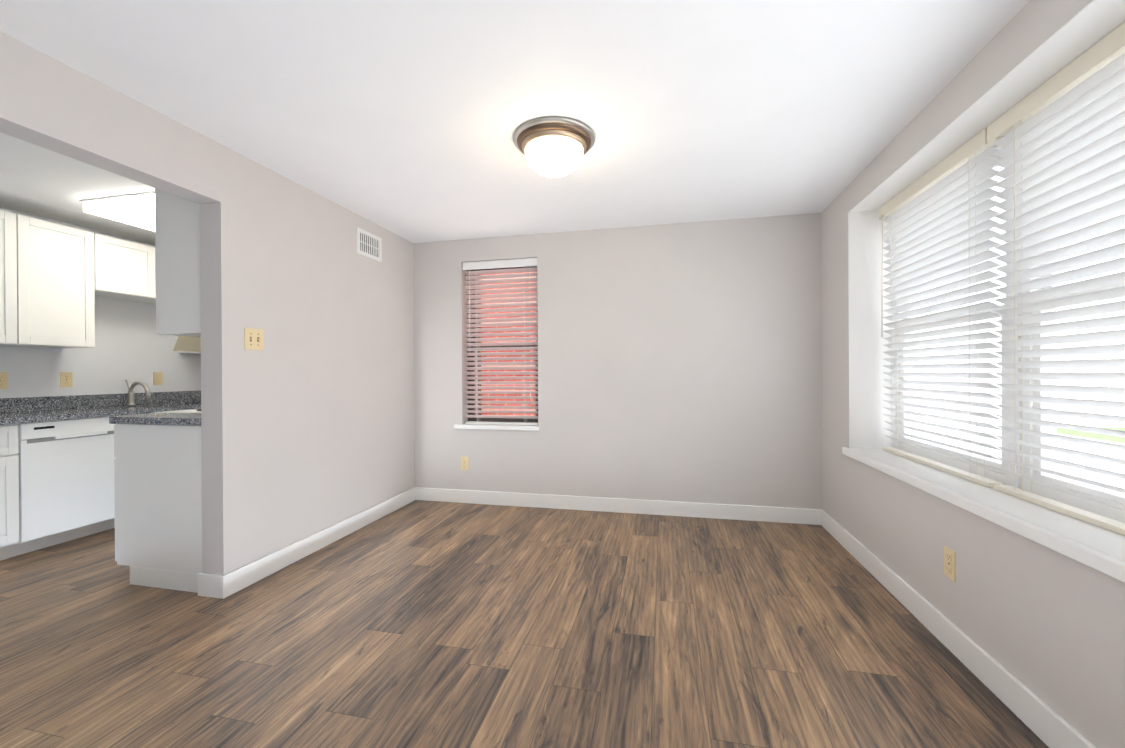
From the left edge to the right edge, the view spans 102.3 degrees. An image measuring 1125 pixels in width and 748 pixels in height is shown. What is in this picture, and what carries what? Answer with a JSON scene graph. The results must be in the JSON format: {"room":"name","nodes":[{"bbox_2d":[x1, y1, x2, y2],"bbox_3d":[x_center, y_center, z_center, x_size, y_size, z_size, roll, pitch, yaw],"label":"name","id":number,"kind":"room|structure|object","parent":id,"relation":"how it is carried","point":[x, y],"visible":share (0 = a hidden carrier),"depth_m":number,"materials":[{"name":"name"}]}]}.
{"room":"empty dining room","nodes":[
{"label":"empty dining room","id":0,"kind":"room"},
{"bbox_2d":[0,207,200,397],"bbox_3d":[-4.317,0.001,1.795,0.200,2.318,5.801,0,0,13],"label":"wall","id":1,"kind":"structure","parent":0,"point":[131,346],"depth_m":3.78,"materials":[{"name":"paint"}]},
{"bbox_2d":[0,372,6,388],"bbox_3d":[-3.907,0.046,3.148,0.008,0.117,0.072,0,0,13],"label":"electrical outlet","id":2,"kind":"object","parent":1,"relation":"attached to","point":[3,380],"visible":1,"depth_m":3.16,"materials":[{"name":"beige plastic"}]},
{"bbox_2d":[0,210,16,344],"bbox_3d":[-3.852,-0.630,2.682,0.322,0.870,0.740,0,0,13],"label":"upper cabinet","id":3,"kind":"object","parent":1,"relation":"attached to","point":[8,286],"visible":1,"depth_m":2.96,"materials":[{"name":"white wood"}]},
{"bbox_2d":[0,214,94,347],"bbox_3d":[-3.725,-0.632,3.248,0.322,0.870,0.420,0,0,13],"label":"upper cabinet","id":4,"kind":"object","parent":1,"relation":"attached to","point":[55,288],"visible":0.96,"depth_m":3.19,"materials":[{"name":"white wood"}]},
{"bbox_2d":[60,372,72,387],"bbox_3d":[-3.828,0.045,3.499,0.008,0.117,0.072,0,0,13],"label":"electrical outlet","id":5,"kind":"object","parent":1,"relation":"attached to","point":[66,380],"visible":1,"depth_m":3.50,"materials":[{"name":"beige plastic"}]},
{"bbox_2d":[94,233,155,303],"bbox_3d":[-3.588,-0.853,3.862,0.322,0.433,0.840,0,0,13],"label":"upper cabinet","id":6,"kind":"object","parent":1,"relation":"attached to","point":[124,269],"visible":0.54,"depth_m":3.62,"materials":[{"name":"white wood"}]},
{"bbox_2d":[153,372,162,384],"bbox_3d":[-3.686,0.042,4.133,0.008,0.117,0.072,0,0,13],"label":"electrical outlet","id":7,"kind":"object","parent":1,"relation":"attached to","point":[158,378],"visible":1,"depth_m":4.13,"materials":[{"name":"beige plastic"}]},
{"bbox_2d":[179,351,200,353],"bbox_3d":[-3.462,-0.637,4.418,0.322,0.870,0.299,0,0,13],"label":"range hood","id":8,"kind":"object","parent":1,"relation":"attached to","point":[190,352],"depth_m":4.29,"materials":[{"name":"white metal"}]},
{"bbox_2d":[0,31,414,574],"bbox_3d":[-2.020,-0.011,1.382,0.135,2.318,5.601,0,0,13],"label":"wall","id":9,"kind":"structure","parent":0,"point":[307,421],"depth_m":2.59,"materials":[{"name":"grey paint"}]},
{"bbox_2d":[155,188,200,336],"bbox_3d":[-2.012,-0.645,2.505,0.334,0.860,0.200,0,0,13],"label":"upper cabinet","id":10,"kind":"object","parent":9,"relation":"attached to","point":[177,226],"visible":0.54,"depth_m":2.41,"materials":[{"name":"white wood"}]},
{"bbox_2d":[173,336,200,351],"bbox_3d":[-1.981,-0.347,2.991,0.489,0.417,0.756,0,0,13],"label":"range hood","id":11,"kind":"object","parent":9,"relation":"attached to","point":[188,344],"visible":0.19,"depth_m":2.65,"materials":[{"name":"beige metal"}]},
{"bbox_2d":[244,328,263,349],"bbox_3d":[-1.691,-0.191,2.496,0.021,0.117,0.116,0,0,13],"label":"light switch","id":12,"kind":"object","parent":9,"relation":"attached to","point":[253,339],"visible":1,"depth_m":2.49,"materials":[{"name":"beige plastic"}]},
{"bbox_2d":[213,487,416,598],"bbox_3d":[-1.531,1.083,3.192,0.017,0.115,1.821,0,0,13],"label":"baseboard","id":13,"kind":"structure","parent":9,"relation":"attached to","point":[226,585],"depth_m":2.79,"materials":[{"name":"white wood"}]},
{"bbox_2d":[356,227,381,261],"bbox_3d":[-1.481,-0.987,3.478,0.008,0.192,0.295,0,0,13],"label":"air vent","id":14,"kind":"object","parent":9,"relation":"in","point":[368,245],"visible":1,"depth_m":3.47,"materials":[{"name":"white metal"}]},
{"bbox_2d":[0,0,1029,245],"bbox_3d":[-1.366,-1.223,1.302,6.188,0.100,6.141,0,0,13],"label":"ceiling","id":15,"kind":"structure","parent":0,"point":[404,118],"depth_m":1.91,"materials":[{"name":"white paint"}]},
{"bbox_2d":[80,191,154,230],"bbox_3d":[-2.777,-1.133,3.341,0.784,0.075,0.784,0,0,13],"label":"kitchen ceiling light","id":16,"kind":"object","parent":15,"relation":"attached to","point":[138,210],"visible":0.23,"depth_m":3.03,"materials":[{"name":"white plastic"}]},
{"bbox_2d":[513,116,594,176],"bbox_3d":[-0.042,-1.092,2.286,0.410,0.184,0.410,0,0,13],"label":"dome ceiling light","id":17,"kind":"object","parent":15,"relation":"attached to","point":[553,146],"visible":1,"depth_m":2.18,"materials":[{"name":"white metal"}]},
{"bbox_2d":[0,500,1048,747],"bbox_3d":[-1.352,1.185,1.309,6.188,0.080,6.141,0,0,13],"label":"floor","id":18,"kind":"structure","parent":0,"point":[430,624],"depth_m":1.88,"materials":[{"name":"brown wood"}]},
{"bbox_2d":[0,424,18,560],"bbox_3d":[-3.722,0.733,2.597,0.594,0.843,0.580,0,0,13],"label":"base cabinet","id":19,"kind":"object","parent":18,"relation":"on","point":[9,487],"visible":1,"depth_m":2.77,"materials":[{"name":"white wood"}]},
{"bbox_2d":[9,416,115,557],"bbox_3d":[-3.568,0.731,3.167,0.594,0.843,0.594,0,0,13],"label":"dishwasher","id":20,"kind":"object","parent":18,"relation":"on","point":[66,480],"visible":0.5,"depth_m":3.02,"materials":[{"name":"white metal"}]},
{"bbox_2d":[114,424,202,592],"bbox_3d":[-2.150,0.709,2.533,0.607,0.873,0.215,0,0,13],"label":"base cabinet","id":21,"kind":"object","parent":18,"relation":"on","point":[158,499],"visible":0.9,"depth_m":2.42,"materials":[{"name":"white wood"}]},
{"bbox_2d":[155,409,200,413],"bbox_3d":[-2.069,0.572,3.015,0.659,1.105,0.758,0,0,13],"label":"range","id":22,"kind":"object","parent":18,"relation":"on","point":[193,411],"depth_m":2.74,"materials":[{"name":"white metal"}]},
{"bbox_3d":[-3.429,0.728,3.904,0.594,0.843,0.900,0,0,13],"label":"base cabinet","id":23,"kind":"object","parent":18,"relation":"on","visible":0},
{"bbox_2d":[0,390,200,424],"bbox_3d":[-3.593,0.334,3.129,0.624,0.334,2.879,0,0,13],"label":"countertop","id":24,"kind":"structure","parent":23,"relation":"on","point":[21,410],"depth_m":3.45,"materials":[{"name":"grey stone"}]},
{"bbox_2d":[125,380,150,404],"bbox_3d":[-3.596,0.156,3.837,0.263,0.218,0.060,0,0,13],"label":"faucet","id":25,"kind":"object","parent":24,"relation":"on","point":[131,398],"visible":1,"depth_m":3.83,"materials":[{"name":"silver metal"}]},
{"bbox_3d":[-1.894,0.705,3.673,0.607,0.873,0.598,0,0,13],"label":"base cabinet","id":26,"kind":"object","parent":18,"relation":"on","visible":0},
{"bbox_2d":[109,413,200,425],"bbox_3d":[-1.976,0.198,3.303,0.621,0.140,1.831,0,0,13],"label":"countertop","id":27,"kind":"structure","parent":26,"relation":"on","point":[180,419],"depth_m":2.43,"materials":[{"name":"grey stone"}]},
{"bbox_2d":[413,213,821,508],"bbox_3d":[-0.724,-0.026,4.136,6.188,2.318,0.340,0,0,13],"label":"wall","id":28,"kind":"structure","parent":0,"point":[680,362],"depth_m":3.64,"materials":[{"name":"grey paint"}]},
{"bbox_2d":[461,457,468,469],"bbox_3d":[-0.862,0.788,3.991,0.072,0.117,0.008,0,0,13],"label":"outlet","id":29,"kind":"object","parent":28,"relation":"attached to","point":[464,463],"visible":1,"depth_m":3.99,"materials":[{"name":"beige plastic"}]},
{"bbox_2d":[454,424,539,430],"bbox_3d":[-0.560,0.461,3.969,0.775,0.036,0.147,0,0,13],"label":"window sill","id":30,"kind":"structure","parent":28,"relation":"attached to","point":[499,427],"depth_m":3.90,"materials":[{"name":"white wood"}]},
{"bbox_2d":[467,266,537,421],"bbox_3d":[-0.515,-0.275,4.073,0.695,1.435,0.089,0,0,13],"label":"window","id":31,"kind":"structure","parent":28,"relation":"in","point":[503,419],"depth_m":4.09,"materials":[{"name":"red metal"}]},
{"bbox_2d":[463,258,537,424],"bbox_3d":[-0.540,-0.273,3.964,0.687,1.428,0.084,0,0,13],"label":"window blind","id":32,"kind":"object","parent":31,"relation":"attached to","point":[480,274],"visible":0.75,"depth_m":3.97,"materials":[{"name":"white plastic"}]},
{"bbox_2d":[417,487,816,524],"bbox_3d":[0.288,1.071,3.729,3.329,0.115,0.020,0,0,13],"label":"baseboard","id":33,"kind":"structure","parent":28,"relation":"attached to","point":[619,505],"depth_m":3.67,"materials":[{"name":"white wood"}]},
{"bbox_2d":[821,0,1124,747],"bbox_3d":[1.457,-0.028,0.499,0.340,2.318,5.801,0,0,13],"label":"wall","id":34,"kind":"structure","parent":0,"point":[1046,625],"depth_m":1.68,"materials":[{"name":"grey paint"}]},
{"bbox_2d":[944,546,955,581],"bbox_3d":[1.588,0.777,1.861,0.008,0.117,0.072,0,0,13],"label":"outlet","id":35,"kind":"object","parent":34,"relation":"attached to","point":[950,563],"visible":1,"depth_m":1.85,"materials":[{"name":"beige plastic"}]},
{"bbox_2d":[817,509,1095,747],"bbox_3d":[1.311,1.074,0.639,0.016,0.115,5.601,0,0,13],"label":"baseboard","id":36,"kind":"structure","parent":34,"relation":"attached to","point":[1046,724],"depth_m":1.71,"materials":[{"name":"white wood"}]},
{"bbox_2d":[895,144,1021,488],"bbox_3d":[1.994,-0.277,2.315,0.095,1.494,1.019,0,0,13],"label":"window","id":37,"kind":"structure","parent":34,"relation":"in","point":[1004,478],"depth_m":2.11,"materials":[{"name":"white plastic"}]},
{"bbox_2d":[878,128,1003,486],"bbox_3d":[1.880,-0.275,2.333,0.082,1.486,0.955,0,0,13],"label":"window blind","id":38,"kind":"object","parent":37,"relation":"attached to","point":[941,214],"visible":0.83,"depth_m":2.19,"materials":[{"name":"white vinyl"}]},
{"bbox_2d":[842,447,1124,582],"bbox_3d":[1.664,0.496,1.659,0.288,0.045,2.520,0,0,13],"label":"window sill","id":39,"kind":"structure","parent":34,"relation":"attached to","point":[1100,549],"depth_m":1.55,"materials":[{"name":"white wood"}]},
{"bbox_2d":[848,0,1124,522],"bbox_3d":[1.715,-0.274,1.644,0.344,1.494,2.450,0,0,13],"label":"window","id":40,"kind":"structure","parent":34,"relation":"in","point":[1102,508],"depth_m":1.93,"materials":[{"name":"white plastic"}]},
{"bbox_2d":[987,22,1124,535],"bbox_3d":[1.617,-0.270,1.170,0.084,1.486,1.405,0,0,13],"label":"window blind","id":41,"kind":"object","parent":40,"relation":"attached to","point":[1061,142],"visible":1,"depth_m":1.53,"materials":[{"name":"white vinyl plastic"}]},
{"label":"outside","id":42,"kind":"structure","parent":0,"visible":0},
{"bbox_2d":[915,424,1124,494],"bbox_3d":[6.609,1.826,0.580,9.660,0.050,32.000,0,0,13],"label":"lawn","id":43,"kind":"structure","parent":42,"point":[1093,476],"depth_m":10.08,"materials":[{"name":"plant"}]},
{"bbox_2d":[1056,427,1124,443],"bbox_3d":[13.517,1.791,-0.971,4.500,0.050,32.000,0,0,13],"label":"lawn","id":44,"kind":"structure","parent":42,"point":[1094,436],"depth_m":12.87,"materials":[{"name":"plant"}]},
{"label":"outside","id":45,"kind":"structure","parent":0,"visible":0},
{"bbox_2d":[477,279,480,414],"bbox_3d":[-2.450,-1.861,5.776,3.120,8.000,0.400,0,0,13],"label":"dark gap","id":46,"kind":"structure","parent":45,"point":[478,356],"depth_m":5.25,"materials":[{"name":"black"}]},
{"bbox_2d":[481,272,535,415],"bbox_3d":[0.575,-1.877,5.097,3.080,8.000,0.300,0,0,13],"label":"brick facade","id":47,"kind":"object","parent":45,"point":[502,409],"depth_m":5.22,"materials":[{"name":"red brick"}]}
]}

